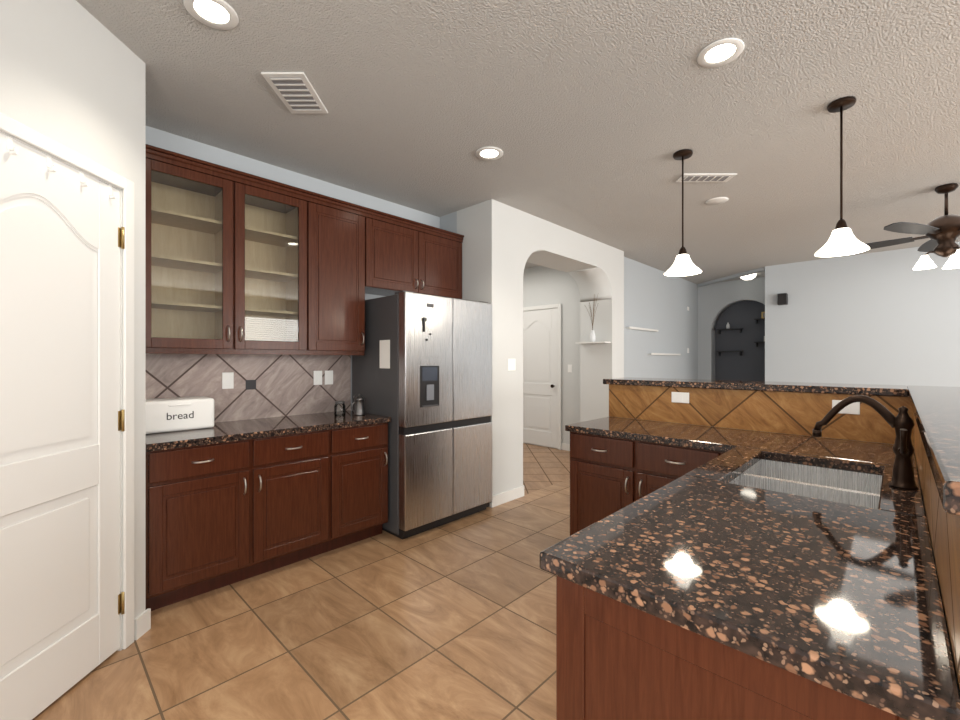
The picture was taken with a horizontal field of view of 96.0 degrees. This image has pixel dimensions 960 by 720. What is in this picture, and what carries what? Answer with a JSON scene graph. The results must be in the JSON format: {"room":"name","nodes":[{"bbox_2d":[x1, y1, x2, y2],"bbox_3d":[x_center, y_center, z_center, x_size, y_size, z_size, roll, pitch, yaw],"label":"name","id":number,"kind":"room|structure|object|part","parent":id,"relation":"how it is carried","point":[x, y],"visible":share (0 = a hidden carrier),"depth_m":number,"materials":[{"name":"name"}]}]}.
{"room":"kitchen","nodes":[
{"label":"kitchen","id":0,"kind":"room"},
{"bbox_2d":[32,443,569,719],"bbox_3d":[2.541,1.345,3.135,10.500,0.001,10.800,0,0,44],"label":"floor","id":1,"kind":"structure","parent":0,"point":[454,620],"depth_m":2.09,"materials":[{"name":"tile"}]},
{"bbox_2d":[146,430,341,610],"bbox_3d":[-1.567,0.908,2.823,0.621,0.874,1.075,0,0,44],"label":"base cabinet","id":2,"kind":"object","parent":1,"relation":"on","point":[229,502],"depth_m":2.54,"materials":[{"name":"brown wood"}]},
{"bbox_2d":[146,410,390,453],"bbox_3d":[-1.414,0.451,2.958,0.634,0.040,1.488,0,0,44],"label":"countertop","id":3,"kind":"structure","parent":2,"relation":"on","point":[242,430],"depth_m":2.75,"materials":[{"name":"brown stone"}]},
{"bbox_2d":[146,396,213,433],"bbox_3d":[-1.896,0.336,2.689,0.247,0.189,0.375,0,0,44],"label":"bread box","id":4,"kind":"object","parent":3,"relation":"on","point":[159,409],"visible":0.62,"depth_m":2.61,"materials":[{"name":"white plastic"}]},
{"bbox_2d":[167,411,193,419],"bbox_3d":[-1.809,0.335,2.609,0.001,0.043,0.136,0,0,44],"label":"label","id":5,"kind":"object","parent":4,"relation":"attached to","point":[180,416],"visible":1,"depth_m":2.61,"materials":[{"name":"black plastic"}]},
{"bbox_2d":[334,401,344,415],"bbox_3d":[-1.084,0.374,3.340,0.084,0.112,0.084,0,0,44],"label":"glass jar","id":6,"kind":"object","parent":3,"relation":"on","point":[336,407],"visible":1,"depth_m":3.36,"materials":[{"name":"grey glass"}]},
{"bbox_2d":[351,394,364,414],"bbox_3d":[-0.956,0.347,3.386,0.090,0.165,0.116,0,0,44],"label":"stein","id":7,"kind":"object","parent":3,"relation":"on","point":[359,399],"visible":1,"depth_m":3.36,"materials":[{"name":"grey metal"}]},
{"bbox_2d":[342,422,387,546],"bbox_3d":[-1.102,0.908,3.305,0.621,0.874,0.545,0,0,44],"label":"base cabinet","id":8,"kind":"object","parent":1,"relation":"on","point":[364,448],"depth_m":3.14,"materials":[{"name":"brown wood"}]},
{"bbox_2d":[352,290,491,539],"bbox_3d":[-0.489,0.413,3.783,0.781,1.864,0.957,0,0,44],"label":"refrigerator","id":9,"kind":"object","parent":1,"relation":"on","point":[422,372],"visible":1,"depth_m":3.42,"materials":[{"name":"grey metal"}]},
{"bbox_2d":[565,429,752,532],"bbox_3d":[1.141,0.908,2.741,0.965,0.874,0.611,0,0,44],"label":"base cabinet","id":10,"kind":"object","parent":1,"relation":"on","point":[606,471],"depth_m":2.62,"materials":[{"name":"brown wood"}]},
{"bbox_2d":[565,417,919,480],"bbox_3d":[1.347,0.451,2.494,1.644,0.040,0.659,0,0,44],"label":"countertop","id":11,"kind":"structure","parent":10,"relation":"on","point":[870,457],"depth_m":2.26,"materials":[{"name":"brown stone"}]},
{"bbox_2d":[540,445,959,719],"bbox_3d":[0.920,0.451,1.329,0.639,0.040,1.610,0,0,44],"label":"countertop","id":12,"kind":"structure","parent":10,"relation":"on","point":[844,600],"depth_m":0.86,"materials":[{"name":"brown stone"}]},
{"bbox_2d":[729,459,881,508],"bbox_3d":[1.244,0.577,1.648,0.444,0.210,0.724,0,0,44],"label":"sink","id":13,"kind":"object","parent":12,"relation":"in","point":[849,487],"visible":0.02,"depth_m":1.78,"materials":[{"name":"silver metal"}]},
{"bbox_2d":[812,395,917,489],"bbox_3d":[1.336,0.277,1.513,0.282,0.305,0.140,0,0,44],"label":"faucet","id":14,"kind":"object","parent":12,"relation":"on","point":[902,424],"visible":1,"depth_m":1.46,"materials":[{"name":"brown metal"}]},
{"bbox_2d":[603,377,907,396],"bbox_3d":[1.692,0.165,2.894,1.665,0.040,0.445,0,0,44],"label":"countertop","id":15,"kind":"structure","parent":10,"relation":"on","point":[665,383],"depth_m":2.60,"materials":[{"name":"brown stone"}]},
{"bbox_2d":[908,385,959,520],"bbox_3d":[1.674,0.165,1.331,0.480,0.040,2.720,0,0,44],"label":"countertop","id":16,"kind":"structure","parent":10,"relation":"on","point":[935,409],"depth_m":0.90,"materials":[{"name":"brown stone"}]},
{"bbox_2d":[0,0,959,618],"bbox_3d":[2.520,-0.065,3.113,10.500,2.820,10.740,0,0,44],"label":"wall","id":17,"kind":"structure","parent":0,"point":[72,74],"depth_m":5.49,"materials":[{"name":"grey paint"}]},
{"bbox_2d":[0,133,124,719],"bbox_3d":[-1.661,0.274,1.627,0.061,2.118,0.760,0,0,-1],"label":"pantry door","id":18,"kind":"structure","parent":17,"relation":"in","point":[62,420],"depth_m":1.70,"materials":[{"name":"white wood"}]},
{"bbox_2d":[0,112,133,650],"bbox_3d":[-1.690,0.249,1.623,0.103,2.192,0.876,0,0,-1],"label":"door frame","id":19,"kind":"structure","parent":17,"relation":"attached to","point":[23,132],"depth_m":2.01,"materials":[{"name":"white wood"}]},
{"bbox_2d":[222,372,233,388],"bbox_3d":[-1.772,0.145,3.037,0.009,0.115,0.072,0,0,44],"label":"outlet","id":20,"kind":"object","parent":17,"relation":"attached to","point":[228,383],"depth_m":3.04,"materials":[{"name":"white plastic"}]},
{"bbox_2d":[146,148,317,351],"bbox_3d":[-1.679,-0.619,2.903,0.349,1.103,1.034,0,0,44],"label":"upper cabinet","id":21,"kind":"object","parent":17,"relation":"attached to","point":[239,262],"depth_m":2.85,"materials":[{"name":"brown wood"}]},
{"bbox_2d":[146,354,350,422],"bbox_3d":[-1.640,0.202,3.186,0.014,0.538,1.504,0,0,44],"label":"tile backsplash","id":22,"kind":"structure","parent":17,"relation":"attached to","point":[267,386],"depth_m":3.17,"materials":[{"name":"grey tile"}]},
{"bbox_2d":[314,371,321,384],"bbox_3d":[-1.316,0.145,3.509,0.009,0.115,0.072,0,0,44],"label":"outlet","id":23,"kind":"object","parent":17,"relation":"attached to","point":[317,374],"depth_m":3.51,"materials":[{"name":"white plastic"}]},
{"bbox_2d":[325,370,332,384],"bbox_3d":[-1.250,0.145,3.577,0.009,0.115,0.072,0,0,44],"label":"outlet","id":24,"kind":"object","parent":17,"relation":"attached to","point":[328,374],"depth_m":3.57,"materials":[{"name":"white plastic"}]},
{"bbox_2d":[318,196,373,354],"bbox_3d":[-1.201,-0.619,3.398,0.349,1.103,0.598,0,0,44],"label":"upper cabinet","id":25,"kind":"object","parent":17,"relation":"attached to","point":[345,233],"depth_m":3.31,"materials":[{"name":"brown wood"}]},
{"bbox_2d":[354,212,462,354],"bbox_3d":[-0.688,-0.619,3.929,0.349,1.103,1.134,0,0,44],"label":"upper cabinet","id":26,"kind":"object","parent":17,"relation":"attached to","point":[415,258],"depth_m":3.80,"materials":[{"name":"brown wood"}]},
{"bbox_2d":[489,495,494,507],"bbox_3d":[-0.154,1.295,4.198,0.745,0.100,0.015,0,0,44],"label":"baseboard","id":27,"kind":"structure","parent":17,"relation":"attached to","point":[491,504],"depth_m":3.95,"materials":[{"name":"white wood"}]},
{"bbox_2d":[493,485,523,505],"bbox_3d":[0.271,1.295,4.113,0.015,0.100,0.450,0,0,44],"label":"baseboard","id":28,"kind":"structure","parent":17,"relation":"attached to","point":[518,492],"depth_m":4.11,"materials":[{"name":"white wood"}]},
{"bbox_2d":[508,359,515,370],"bbox_3d":[0.306,0.045,4.153,0.009,0.115,0.115,0,0,44],"label":"light switch","id":29,"kind":"object","parent":17,"relation":"attached to","point":[511,362],"depth_m":4.15,"materials":[{"name":"white plastic"}]},
{"bbox_2d":[523,308,557,447],"bbox_3d":[0.877,0.274,6.772,0.788,2.118,0.071,0,0,44],"label":"hall door","id":30,"kind":"structure","parent":17,"relation":"in","point":[540,377],"depth_m":6.74,"materials":[{"name":"white wood"}]},
{"bbox_2d":[523,303,560,449],"bbox_3d":[0.911,0.249,6.802,0.904,2.192,0.080,0,0,44],"label":"door frame","id":31,"kind":"structure","parent":17,"relation":"attached to","point":[551,306],"depth_m":6.48,"materials":[{"name":"white wood"}]},
{"bbox_2d":[561,443,569,450],"bbox_3d":[1.398,1.295,6.313,0.480,0.100,0.015,0,0,44],"label":"baseboard","id":32,"kind":"structure","parent":17,"relation":"attached to","point":[564,446],"depth_m":6.42,"materials":[{"name":"white wood"}]},
{"bbox_2d":[575,341,610,343],"bbox_3d":[1.495,-0.230,5.730,0.430,0.020,0.160,0,0,44],"label":"shelf","id":33,"kind":"object","parent":17,"relation":"attached to","point":[596,342],"visible":1,"depth_m":5.69,"materials":[{"name":"white wood"}]},
{"bbox_2d":[585,295,597,341],"bbox_3d":[1.466,-0.555,5.704,0.246,0.629,0.137,0,0,44],"label":"vase","id":34,"kind":"object","parent":33,"relation":"on","point":[592,336],"visible":0.92,"depth_m":5.70,"materials":[{"name":"white ceramic"}]},
{"bbox_2d":[671,392,688,402],"bbox_3d":[1.359,0.256,2.933,0.115,0.072,0.009,0,0,44],"label":"outlet","id":35,"kind":"object","parent":17,"relation":"attached to","point":[677,397],"depth_m":2.93,"materials":[{"name":"white plastic"}]},
{"bbox_2d":[777,293,787,304],"bbox_3d":[4.630,-0.930,6.608,0.120,0.170,0.100,0,0,44],"label":"wall speaker","id":36,"kind":"object","parent":17,"relation":"attached to","point":[782,298],"visible":1,"depth_m":6.57,"materials":[{"name":"black plastic"}]},
{"bbox_2d":[832,400,859,414],"bbox_3d":[1.977,0.256,2.336,0.115,0.072,0.009,0,0,44],"label":"outlet","id":37,"kind":"object","parent":17,"relation":"attached to","point":[854,408],"depth_m":2.32,"materials":[{"name":"white plastic"}]},
{"bbox_2d":[76,0,959,283],"bbox_3d":[2.541,-1.475,3.135,10.500,0.001,10.800,0,0,44],"label":"ceiling","id":38,"kind":"structure","parent":0,"point":[588,118],"depth_m":2.52,"materials":[{"name":"grey paint"}]},
{"bbox_2d":[183,0,238,29],"bbox_3d":[-1.131,-1.469,1.823,0.200,0.008,0.200,0,0,44],"label":"recessed light","id":39,"kind":"object","parent":38,"relation":"in","point":[219,14],"visible":1,"depth_m":1.83,"materials":[{"name":"white"}]},
{"bbox_2d":[261,72,327,112],"bbox_3d":[-1.010,-1.466,2.387,0.220,0.015,0.360,0,0,0],"label":"ceiling vent","id":40,"kind":"object","parent":38,"relation":"in","point":[295,92],"visible":1,"depth_m":2.35,"materials":[{"name":"white metal"}]},
{"bbox_2d":[475,146,502,160],"bbox_3d":[0.067,-1.469,3.078,0.200,0.008,0.200,0,0,44],"label":"recessed light","id":41,"kind":"object","parent":38,"relation":"in","point":[489,153],"visible":1,"depth_m":3.08,"materials":[{"name":"white glass"}]},
{"bbox_2d":[664,149,701,275],"bbox_3d":[1.446,-1.048,3.080,0.244,0.855,0.244,0,0,44],"label":"pendant light","id":42,"kind":"object","parent":38,"relation":"hanging from","point":[683,265],"visible":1,"depth_m":3.07,"materials":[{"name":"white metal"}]},
{"bbox_2d":[676,173,736,181],"bbox_3d":[1.820,-1.466,3.483,0.420,0.015,0.150,0,0,0],"label":"ceiling vent","id":43,"kind":"object","parent":38,"relation":"in","point":[707,177],"visible":0.98,"depth_m":3.46,"materials":[{"name":"white metal"}]},
{"bbox_2d":[705,197,728,204],"bbox_3d":[2.193,-1.467,3.999,0.190,0.014,0.190,0,0,44],"label":"detector","id":44,"kind":"object","parent":38,"relation":"attached to","point":[716,200],"visible":1,"depth_m":3.98,"materials":[{"name":"white plastic"}]},
{"bbox_2d":[697,38,744,67],"bbox_3d":[1.152,-1.469,2.071,0.200,0.008,0.200,0,0,44],"label":"recessed light","id":45,"kind":"object","parent":38,"relation":"in","point":[721,52],"visible":1,"depth_m":2.07,"materials":[{"name":"white"}]},
{"bbox_2d":[740,273,755,279],"bbox_3d":[4.622,-1.429,7.450,0.240,0.090,0.240,0,0,44],"label":"ceiling light fixture","id":46,"kind":"object","parent":38,"relation":"attached to","point":[749,277],"visible":0.83,"depth_m":7.38,"materials":[{"name":"white glass"}]},
{"bbox_2d":[815,96,869,256],"bbox_3d":[2.071,-1.048,2.476,0.244,0.855,0.244,0,0,44],"label":"pendant light","id":47,"kind":"object","parent":38,"relation":"hanging from","point":[842,240],"visible":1,"depth_m":2.47,"materials":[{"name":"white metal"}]},
{"bbox_2d":[866,183,959,269],"bbox_3d":[3.957,-1.135,3.706,1.412,0.679,1.405,0,0,44],"label":"ceiling fan","id":48,"kind":"object","parent":38,"relation":"hanging from","point":[942,233],"visible":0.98,"depth_m":3.62,"materials":[{"name":"brown metal"}]},
{"bbox_2d":[697,267,764,286],"bbox_3d":[4.393,-1.450,7.642,0.080,0.050,1.600,0,0,-10],"label":"header beam","id":49,"kind":"structure","parent":0,"point":[750,272],"depth_m":7.49,"materials":[{"name":"grey paint"}]},
{"bbox_3d":[4.901,0.220,7.998,1.062,1.590,0.265,0,0,44],"label":"wall","id":50,"kind":"structure","parent":0,"visible":0},
{"bbox_2d":[717,312,764,355],"bbox_3d":[4.945,-0.480,8.028,0.960,0.790,0.140,0,0,44],"label":"shelf","id":51,"kind":"object","parent":50,"relation":"attached to","point":[740,329],"depth_m":8.08,"materials":[{"name":"grey wood"}]},
{"bbox_3d":[4.977,-0.604,8.000,0.754,0.542,0.075,0,0,44],"label":"niche decor shelf items","id":52,"kind":"part","parent":51,"relation":"part of"}
]}

